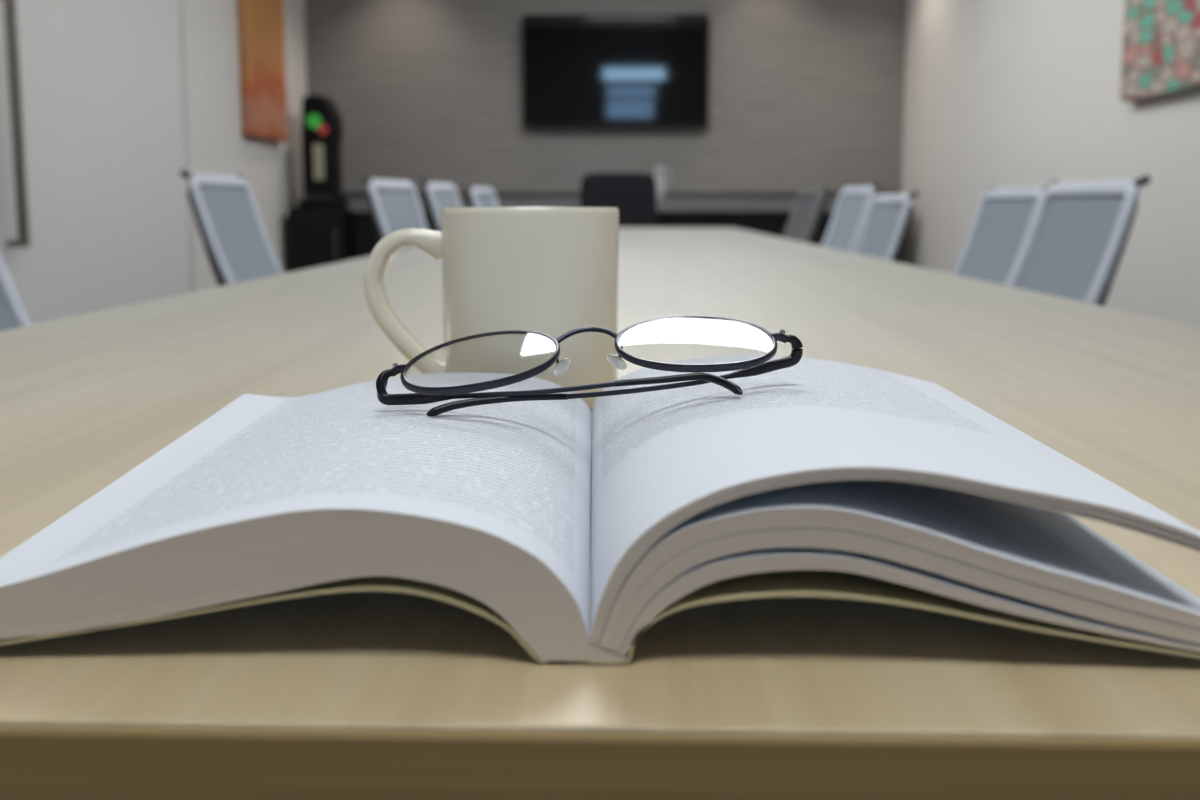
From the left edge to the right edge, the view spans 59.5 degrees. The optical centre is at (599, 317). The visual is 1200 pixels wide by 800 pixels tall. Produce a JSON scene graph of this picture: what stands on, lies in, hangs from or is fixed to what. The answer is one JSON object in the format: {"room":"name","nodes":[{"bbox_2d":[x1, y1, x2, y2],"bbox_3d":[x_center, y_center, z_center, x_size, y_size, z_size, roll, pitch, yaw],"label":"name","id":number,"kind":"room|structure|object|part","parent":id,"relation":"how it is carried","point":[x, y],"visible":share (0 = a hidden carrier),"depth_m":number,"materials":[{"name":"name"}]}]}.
{"room":"conference room","nodes":[
{"label":"conference room","id":0,"kind":"room"},
{"bbox_2d":[185,0,306,290],"bbox_3d":[-1.991,-0.642,1.788,0.120,2.560,9.600,0,6,1],"label":"wall","id":1,"kind":"structure","parent":0,"point":[272,169],"depth_m":5.30,"materials":[{"name":"grey paint"}]},
{"bbox_2d":[0,0,196,324],"bbox_3d":[-1.839,-0.791,3.903,0.087,2.400,1.605,0,6,1],"label":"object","id":2,"kind":"structure","parent":1,"relation":"in","point":[96,214],"depth_m":3.85,"materials":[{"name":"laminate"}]},
{"bbox_2d":[238,0,287,140],"bbox_3d":[-1.813,-1.549,5.654,0.053,1.150,0.630,0,6,1],"label":"painting","id":3,"kind":"object","parent":1,"relation":"attached to","point":[261,22],"visible":1,"depth_m":5.57,"materials":[{"name":"orange fabric"}]},
{"bbox_2d":[305,0,906,206],"bbox_3d":[0.025,-1.161,6.574,3.930,2.560,0.120,0,6,1],"label":"wall","id":4,"kind":"structure","parent":0,"point":[806,94],"depth_m":6.49,"materials":[{"name":"grey paint"}]},
{"bbox_2d":[522,14,708,127],"bbox_3d":[0.096,-1.504,6.426,1.130,0.677,0.114,0,6,1],"label":"wall screen","id":5,"kind":"object","parent":4,"relation":"attached to","point":[580,70],"visible":1,"depth_m":6.38,"materials":[{"name":"black"}]},
{"bbox_2d":[342,192,901,196],"bbox_3d":[0.024,-0.769,6.542,3.690,0.030,0.030,0,6,1],"label":"trim","id":6,"kind":"structure","parent":4,"relation":"attached to","point":[344,194],"depth_m":6.52,"materials":[{"name":"grey"}]},
{"bbox_2d":[901,0,1199,326],"bbox_3d":[1.818,-0.632,1.700,0.120,2.560,9.600,0,6,1],"label":"wall","id":7,"kind":"structure","parent":0,"point":[998,93],"depth_m":4.32,"materials":[{"name":"grey paint"}]},
{"bbox_2d":[1120,0,1199,100],"bbox_3d":[1.764,-1.066,2.912,0.043,0.800,1.200,0,6,1],"label":"painting","id":8,"kind":"object","parent":7,"relation":"attached to","point":[1161,46],"visible":1,"depth_m":3.29,"materials":[{"name":"fabric"}]},
{"bbox_3d":[-0.087,0.685,1.887,3.930,0.100,9.840,0,6,1],"label":"floor","id":9,"kind":"structure","parent":0,"visible":0},
{"bbox_2d":[0,251,32,330],"bbox_3d":[-0.837,0.199,1.671,0.608,0.914,0.512,0,6,1],"label":"office chair","id":10,"kind":"object","parent":9,"relation":"on","point":[13,314],"visible":0.07,"depth_m":1.83,"materials":[{"name":"grey plastic"}]},
{"bbox_3d":[-1.060,-0.051,1.629,0.145,0.362,0.437,0,6,1],"label":"backrest","id":11,"kind":"part","parent":10,"relation":"part of","materials":[{"name":"grey"}]},
{"bbox_2d":[179,169,282,286],"bbox_3d":[-0.787,0.049,3.003,0.608,0.924,0.512,0,6,-1],"label":"office chair","id":12,"kind":"object","parent":9,"relation":"on","point":[237,246],"visible":0.39,"depth_m":2.94,"materials":[{"name":"grey"}]},
{"bbox_3d":[-1.070,-0.370,2.716,0.033,0.028,0.018,-6,9,-43],"label":"corner knob","id":13,"kind":"part","parent":12,"relation":"part of","materials":[{"name":"grey plastic"}]},
{"bbox_3d":[-1.009,-0.205,2.952,0.145,0.362,0.437,0,6,-1],"label":"backrest","id":14,"kind":"part","parent":12,"relation":"part of","materials":[{"name":"grey"}]},
{"bbox_2d":[288,207,352,271],"bbox_3d":[-1.613,-0.257,6.310,0.315,0.818,0.640,0,6,1],"label":"base cabinet","id":15,"kind":"object","parent":9,"relation":"on","point":[318,236],"visible":0.4,"depth_m":5.99,"materials":[{"name":"black wood"}]},
{"bbox_2d":[298,95,347,206],"bbox_3d":[-1.623,-0.970,6.125,0.230,0.640,0.250,0,6,1],"label":"dispenser","id":16,"kind":"object","parent":15,"relation":"on","point":[322,129],"visible":1,"depth_m":6.04,"materials":[{"name":"black paint"}]},
{"bbox_2d":[307,114,320,128],"bbox_3d":[-1.637,-1.126,6.009,0.084,0.084,0.012,0,6,1],"label":"light","id":17,"kind":"object","parent":16,"relation":"attached to","point":[313,120],"depth_m":6.00,"materials":[{"name":"green plastic"}]},
{"bbox_2d":[303,196,331,198],"bbox_3d":[-1.625,-0.695,6.049,0.160,0.020,0.030,0,6,1],"label":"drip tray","id":18,"kind":"object","parent":16,"relation":"on","point":[304,197],"depth_m":6.03,"materials":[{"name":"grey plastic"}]},
{"bbox_3d":[-1.616,-0.897,6.034,0.058,0.205,0.010,0,6,1],"label":"panel","id":19,"kind":"part","parent":16,"relation":"part of","materials":[{"name":"beige plastic"}]},
{"bbox_2d":[318,124,327,134],"bbox_3d":[-1.587,-1.079,6.015,0.060,0.060,0.008,0,6,1],"label":"light","id":20,"kind":"object","parent":16,"relation":"attached to","point":[322,128],"depth_m":6.01,"materials":[{"name":"red plastic"}]},
{"bbox_3d":[-1.503,-0.420,5.973,0.010,0.180,0.010,0,6,1],"label":"handle","id":21,"kind":"part","parent":15,"relation":"part of","materials":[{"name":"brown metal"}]},
{"bbox_2d":[352,212,432,258],"bbox_3d":[-0.909,-0.246,6.351,1.050,0.788,0.530,0,6,1],"label":"base cabinet","id":22,"kind":"object","parent":9,"relation":"on","point":[365,236],"visible":0.07,"depth_m":6.09,"materials":[{"name":"black wood"}]},
{"bbox_3d":[-1.265,-0.252,6.126,0.346,0.719,0.018,0,6,1],"label":"door","id":23,"kind":"part","parent":22,"relation":"part of","materials":[{"name":"black paint"}]},
{"bbox_3d":[-0.915,-0.251,6.118,0.346,0.719,0.018,0,6,1],"label":"door","id":24,"kind":"part","parent":22,"relation":"part of","materials":[{"name":"black paint"}]},
{"bbox_2d":[349,198,837,211],"bbox_3d":[0.163,-0.674,6.266,3.205,0.079,0.528,0,6,1],"label":"countertop","id":25,"kind":"structure","parent":22,"relation":"on","point":[355,204],"depth_m":6.00,"materials":[{"name":"grey"}]},
{"bbox_2d":[654,165,669,197],"bbox_3d":[0.356,-0.803,6.189,0.096,0.195,0.080,4,7,33],"label":"jug","id":26,"kind":"object","parent":25,"relation":"on","point":[659,176],"visible":0.8,"depth_m":6.17,"materials":[{"name":"grey ceramic"}]},
{"bbox_3d":[0.394,-0.839,6.188,0.041,0.098,0.012,0,6,1],"label":"handle","id":27,"kind":"part","parent":26,"relation":"part of","materials":[{"name":"grey ceramic"}]},
{"bbox_2d":[361,176,427,249],"bbox_3d":[-0.432,-0.016,3.600,0.608,0.925,0.512,1,6,7],"label":"office chair","id":28,"kind":"object","parent":9,"relation":"on","point":[394,204],"visible":0.23,"depth_m":3.57,"materials":[{"name":"grey fabric"}]},
{"bbox_3d":[-0.745,-0.441,3.354,0.033,0.028,0.018,-4,8,-35],"label":"corner knob","id":29,"kind":"part","parent":28,"relation":"part of","materials":[{"name":"grey plastic"}]},
{"bbox_3d":[-0.655,-0.274,3.580,0.145,0.362,0.437,1,6,7],"label":"backrest","id":30,"kind":"part","parent":28,"relation":"part of","materials":[{"name":"grey"}]},
{"bbox_2d":[420,179,461,231],"bbox_3d":[-0.337,-0.071,4.100,0.608,0.926,0.512,0,6,4],"label":"office chair","id":31,"kind":"object","parent":9,"relation":"on","point":[438,195],"visible":0.23,"depth_m":3.97,"materials":[{"name":"grey fabric"}]},
{"bbox_3d":[-0.640,-0.494,3.839,0.033,0.028,0.018,-5,8,-38],"label":"corner knob","id":32,"kind":"part","parent":31,"relation":"part of","materials":[{"name":"grey plastic"}]},
{"bbox_3d":[-0.560,-0.328,4.069,0.145,0.362,0.437,0,6,4],"label":"backrest","id":33,"kind":"part","parent":31,"relation":"part of","materials":[{"name":"grey"}]},
{"bbox_2d":[465,184,498,206],"bbox_3d":[-0.238,-0.124,4.630,0.608,0.918,0.512,1,6,5],"label":"office chair","id":34,"kind":"object","parent":9,"relation":"on","point":[480,196],"visible":0.22,"depth_m":4.61,"materials":[{"name":"grey plastic"}]},
{"bbox_3d":[-0.544,-0.544,4.374,0.033,0.028,0.018,-5,8,-37],"label":"corner knob","id":35,"kind":"part","parent":34,"relation":"part of","materials":[{"name":"grey plastic"}]},
{"bbox_3d":[-0.461,-0.378,4.603,0.145,0.362,0.437,1,6,5],"label":"backrest","id":36,"kind":"part","parent":34,"relation":"part of","materials":[{"name":"grey"}]},
{"bbox_2d":[0,227,1199,799],"bbox_3d":[0.041,0.219,2.292,0.919,0.740,4.148,0,6,1],"label":"conference table","id":37,"kind":"object","parent":9,"relation":"on","point":[364,695],"visible":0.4,"depth_m":0.23,"materials":[{"name":"brown wood"}]},
{"bbox_2d":[364,207,618,411],"bbox_3d":[-0.050,-0.005,0.491,0.119,0.094,0.082,0,6,1],"label":"coffee mug","id":38,"kind":"object","parent":37,"relation":"on","point":[552,271],"visible":0.7,"depth_m":0.46,"materials":[{"name":"beige ceramic"}]},
{"bbox_3d":[-0.089,-0.005,0.492,0.041,0.075,0.012,0,6,1],"label":"mug handle","id":39,"kind":"part","parent":38,"relation":"part of","materials":[{"name":"beige ceramic"}]},
{"bbox_2d":[0,354,1199,664],"bbox_3d":[-0.008,0.039,0.325,0.288,0.042,0.222,0,6,1],"label":"open book","id":40,"kind":"object","parent":37,"relation":"on","point":[572,529],"visible":0.98,"depth_m":0.23,"materials":[{"name":"paper"}]},
{"bbox_2d":[376,315,802,415],"bbox_3d":[-0.003,0.015,0.326,0.134,0.028,0.033,0,6,0],"label":"eyeglasses","id":41,"kind":"object","parent":40,"relation":"on","point":[763,364],"visible":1,"depth_m":0.32,"materials":[{"name":"grey metal"}]},
{"bbox_2d":[580,173,656,226],"bbox_3d":[0.110,-0.227,5.210,0.512,0.997,0.608,0,6,1],"label":"office chair","id":42,"kind":"object","parent":9,"relation":"on","point":[634,195],"visible":0.23,"depth_m":5.40,"materials":[{"name":"black fabric"}]},
{"bbox_2d":[657,212,714,226],"bbox_3d":[0.145,-0.243,6.327,1.050,0.788,0.530,0,6,1],"label":"base cabinet","id":43,"kind":"object","parent":9,"relation":"on","point":[664,219],"visible":0.06,"depth_m":6.04,"materials":[{"name":"black wood"}]},
{"bbox_2d":[782,186,828,243],"bbox_3d":[0.698,-0.146,4.857,0.608,0.912,0.512,0,6,-3],"label":"office chair","id":44,"kind":"object","parent":9,"relation":"on","point":[806,214],"visible":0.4,"depth_m":4.86,"materials":[{"name":"grey"}]},
{"bbox_3d":[0.919,-0.400,4.860,0.145,0.362,0.437,0,6,-3],"label":"backrest","id":45,"kind":"part","parent":44,"relation":"part of","materials":[{"name":"grey"}]},
{"bbox_2d":[715,212,901,262],"bbox_3d":[1.210,-0.241,6.302,1.070,0.788,0.530,0,6,1],"label":"base cabinet","id":46,"kind":"object","parent":9,"relation":"on","point":[769,223],"visible":0.11,"depth_m":6.04,"materials":[{"name":"black wood"}]},
{"bbox_3d":[0.848,-0.247,6.077,0.353,0.719,0.018,0,6,1],"label":"door","id":47,"kind":"part","parent":46,"relation":"part of","materials":[{"name":"black paint"}]},
{"bbox_3d":[1.205,-0.246,6.069,0.353,0.719,0.018,0,6,1],"label":"door","id":48,"kind":"part","parent":46,"relation":"part of","materials":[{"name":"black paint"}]},
{"bbox_3d":[1.561,-0.245,6.061,0.353,0.719,0.018,0,6,1],"label":"door","id":49,"kind":"part","parent":46,"relation":"part of","materials":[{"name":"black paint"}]},
{"bbox_2d":[822,183,880,252],"bbox_3d":[0.747,-0.074,4.184,0.608,0.914,0.512,0,6,-2],"label":"office chair","id":50,"kind":"object","parent":9,"relation":"on","point":[848,219],"visible":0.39,"depth_m":4.21,"materials":[{"name":"grey"}]},
{"bbox_3d":[0.969,-0.329,4.184,0.145,0.362,0.437,0,6,-2],"label":"backrest","id":51,"kind":"part","parent":50,"relation":"part of","materials":[{"name":"grey"}]},
{"bbox_3d":[1.038,-0.494,3.951,0.033,0.028,0.018,5,8,41],"label":"corner knob","id":52,"kind":"part","parent":50,"relation":"part of","materials":[{"name":"grey plastic"}]},
{"bbox_2d":[854,191,918,261],"bbox_3d":[0.712,0.010,3.581,0.608,0.877,0.512,0,6,0],"label":"office chair","id":53,"kind":"object","parent":9,"relation":"on","point":[884,232],"visible":0.27,"depth_m":3.57,"materials":[{"name":"grey"}]},
{"bbox_3d":[0.934,-0.225,3.575,0.145,0.362,0.437,0,6,0],"label":"backrest","id":54,"kind":"part","parent":53,"relation":"part of","materials":[{"name":"grey"}]},
{"bbox_3d":[0.997,-0.391,3.339,0.033,0.028,0.018,6,8,43],"label":"corner knob","id":55,"kind":"part","parent":53,"relation":"part of","materials":[{"name":"grey plastic"}]},
{"bbox_2d":[953,186,1046,285],"bbox_3d":[0.856,0.078,2.906,0.608,0.888,0.512,0,6,1],"label":"office chair","id":56,"kind":"object","parent":9,"relation":"on","point":[1003,217],"visible":0.26,"depth_m":2.93,"materials":[{"name":"grey"}]},
{"bbox_2d":[1007,174,1150,305],"bbox_3d":[0.789,0.139,2.321,0.608,0.893,0.512,0,6,1],"label":"office chair","id":57,"kind":"object","parent":9,"relation":"on","point":[1075,243],"visible":0.39,"depth_m":2.29,"materials":[{"name":"grey"}]},
{"bbox_3d":[1.079,-0.316,2.502,0.033,0.028,0.018,-5,8,-41],"label":"corner knob","id":58,"kind":"part","parent":57,"relation":"part of","materials":[{"name":"grey plastic"}]},
{"bbox_3d":[1.011,-0.104,2.310,0.145,0.362,0.437,0,6,1],"label":"backrest","id":59,"kind":"part","parent":57,"relation":"part of","materials":[{"name":"grey"}]},
{"bbox_3d":[1.069,-0.270,2.073,0.033,0.028,0.018,6,9,44],"label":"corner knob","id":60,"kind":"part","parent":57,"relation":"part of","materials":[{"name":"grey plastic"}]}
]}

